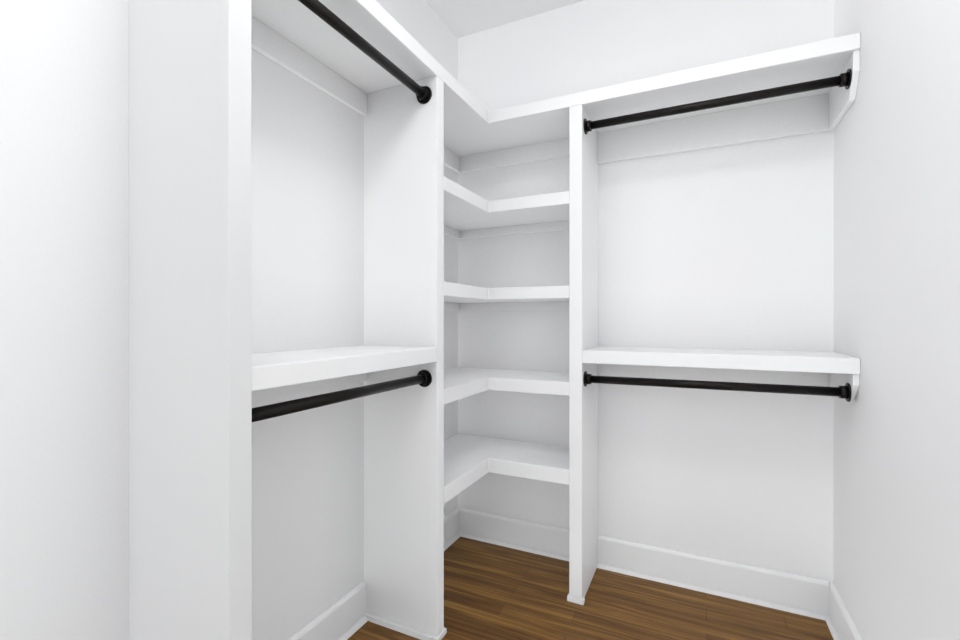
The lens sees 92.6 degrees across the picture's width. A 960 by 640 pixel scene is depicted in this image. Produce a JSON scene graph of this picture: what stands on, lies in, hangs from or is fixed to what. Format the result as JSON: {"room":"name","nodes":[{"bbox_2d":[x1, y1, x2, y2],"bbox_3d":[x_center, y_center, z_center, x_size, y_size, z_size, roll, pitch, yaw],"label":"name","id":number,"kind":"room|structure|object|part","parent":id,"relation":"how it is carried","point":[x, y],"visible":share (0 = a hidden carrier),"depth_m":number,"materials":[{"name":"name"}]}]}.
{"room":"walk-in closet","nodes":[
{"label":"walk-in closet","id":0,"kind":"room"},
{"bbox_2d":[129,0,251,639],"bbox_3d":[-0.673,-0.194,1.055,0.362,2.830,0.055,0,0,25],"label":"wall","id":1,"kind":"structure","parent":0,"point":[190,392],"depth_m":1.01,"materials":[{"name":"paint"}]},
{"bbox_2d":[0,0,457,639],"bbox_3d":[-0.911,-0.194,1.115,0.120,2.830,3.640,0,0,25],"label":"wall","id":2,"kind":"structure","parent":0,"point":[64,318],"depth_m":1.07,"materials":[{"name":"paint"}]},
{"bbox_2d":[288,581,375,639],"bbox_3d":[-0.637,1.146,1.515,0.032,0.148,0.805,0,0,25],"label":"baseboard","id":3,"kind":"structure","parent":2,"relation":"attached to","point":[346,616],"depth_m":1.75,"materials":[{"name":"paint"}]},
{"bbox_2d":[376,507,459,618],"bbox_3d":[-0.276,1.146,2.272,0.032,0.148,0.768,0,0,25],"label":"baseboard","id":4,"kind":"structure","parent":2,"relation":"attached to","point":[451,521],"depth_m":2.52,"materials":[{"name":"paint"}]},
{"bbox_2d":[426,0,583,37],"bbox_3d":[-0.072,-1.659,0.714,1.980,0.100,3.640,0,0,25],"label":"ceiling","id":5,"kind":"structure","parent":0,"point":[461,18],"depth_m":2.39,"materials":[{"name":"paint"}]},
{"bbox_2d":[347,537,833,639],"bbox_3d":[-0.072,1.271,0.717,1.980,0.100,3.640,0,0,25],"label":"floor","id":6,"kind":"structure","parent":0,"point":[494,592],"depth_m":1.93,"materials":[{"name":"brown wood"}]},
{"bbox_2d":[251,0,860,639],"bbox_3d":[0.310,0.120,1.517,1.739,2.200,1.624,0,0,25],"label":"closet shelving","id":7,"kind":"object","parent":6,"relation":"on","point":[403,90],"visible":0.94,"depth_m":1.84,"materials":[{"name":"paint"}]},
{"bbox_3d":[-0.385,0.224,1.394,0.066,0.066,0.804,0,0,25],"label":"hang rod","id":8,"kind":"part","parent":7,"relation":"part of","materials":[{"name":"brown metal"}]},
{"bbox_2d":[252,345,436,390],"bbox_3d":[-0.493,0.131,1.446,0.349,0.055,0.804,0,0,25],"label":"shelf","id":9,"kind":"object","parent":7,"relation":"attached to","point":[270,370],"depth_m":1.30,"materials":[{"name":"paint"}]},
{"bbox_3d":[-0.385,-0.859,1.393,0.066,0.066,0.804,0,0,25],"label":"hang rod","id":10,"kind":"part","parent":7,"relation":"part of","materials":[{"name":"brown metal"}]},
{"bbox_2d":[444,434,568,503],"bbox_3d":[0.041,0.684,2.120,0.734,0.068,0.767,0,0,25],"label":"shelf","id":11,"kind":"object","parent":7,"relation":"attached to","point":[467,458],"depth_m":2.14,"materials":[{"name":"paint"}]},
{"bbox_2d":[444,367,568,404],"bbox_3d":[0.041,0.300,2.119,0.734,0.060,0.767,0,0,25],"label":"shelf","id":12,"kind":"object","parent":7,"relation":"attached to","point":[459,382],"depth_m":2.10,"materials":[{"name":"paint"}]},
{"bbox_2d":[444,282,568,302],"bbox_3d":[0.041,-0.123,2.119,0.734,0.055,0.767,0,0,25],"label":"shelf","id":13,"kind":"object","parent":7,"relation":"attached to","point":[453,292],"depth_m":2.07,"materials":[{"name":"paint"}]},
{"bbox_2d":[444,176,568,230],"bbox_3d":[0.041,-0.533,2.119,0.734,0.055,0.767,0,0,25],"label":"shelf","id":14,"kind":"object","parent":7,"relation":"attached to","point":[464,210],"depth_m":2.14,"materials":[{"name":"paint"}]},
{"bbox_2d":[251,0,860,156],"bbox_3d":[0.310,-0.952,1.515,1.739,0.055,1.624,0,0,25],"label":"shelf","id":15,"kind":"object","parent":7,"relation":"attached to","point":[470,130],"depth_m":1.79,"materials":[{"name":"paint"}]},
{"bbox_3d":[0.881,-0.850,1.817,0.929,0.066,0.066,0,0,25],"label":"hang rod","id":16,"kind":"part","parent":7,"relation":"part of","materials":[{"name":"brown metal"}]},
{"bbox_3d":[0.881,0.257,1.818,0.929,0.070,0.066,0,0,25],"label":"hang rod","id":17,"kind":"part","parent":7,"relation":"part of","materials":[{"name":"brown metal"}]},
{"bbox_2d":[582,346,859,373],"bbox_3d":[0.941,0.158,1.922,0.948,0.055,0.349,0,0,25],"label":"shelf","id":18,"kind":"object","parent":7,"relation":"attached to","point":[767,360],"depth_m":1.77,"materials":[{"name":"paint"}]},
{"bbox_2d":[458,0,833,581],"bbox_3d":[0.686,-0.195,2.304,1.740,2.830,0.120,0,0,25],"label":"wall","id":19,"kind":"structure","parent":0,"point":[727,247],"depth_m":2.13,"materials":[{"name":"paint"}]},
{"bbox_2d":[460,508,568,560],"bbox_3d":[0.227,1.145,2.440,0.675,0.148,0.032,0,0,25],"label":"baseboard","id":20,"kind":"structure","parent":19,"relation":"attached to","point":[532,537],"depth_m":2.45,"materials":[{"name":"paint"}]},
{"bbox_2d":[597,535,819,618],"bbox_3d":[0.983,1.146,2.080,0.889,0.148,0.032,0,0,25],"label":"baseboard","id":21,"kind":"structure","parent":19,"relation":"attached to","point":[788,592],"depth_m":2.05,"materials":[{"name":"paint"}]},
{"bbox_2d":[833,0,959,639],"bbox_3d":[0.768,-0.193,0.315,0.120,2.830,3.640,0,0,25],"label":"wall","id":22,"kind":"structure","parent":0,"point":[896,455],"depth_m":1.26,"materials":[{"name":"paint"}]},
{"bbox_2d":[820,579,862,639],"bbox_3d":[0.699,1.148,0.349,0.032,0.148,3.400,0,0,25],"label":"baseboard","id":23,"kind":"structure","parent":22,"relation":"attached to","point":[833,610],"depth_m":1.78,"materials":[{"name":"paint"}]}
]}

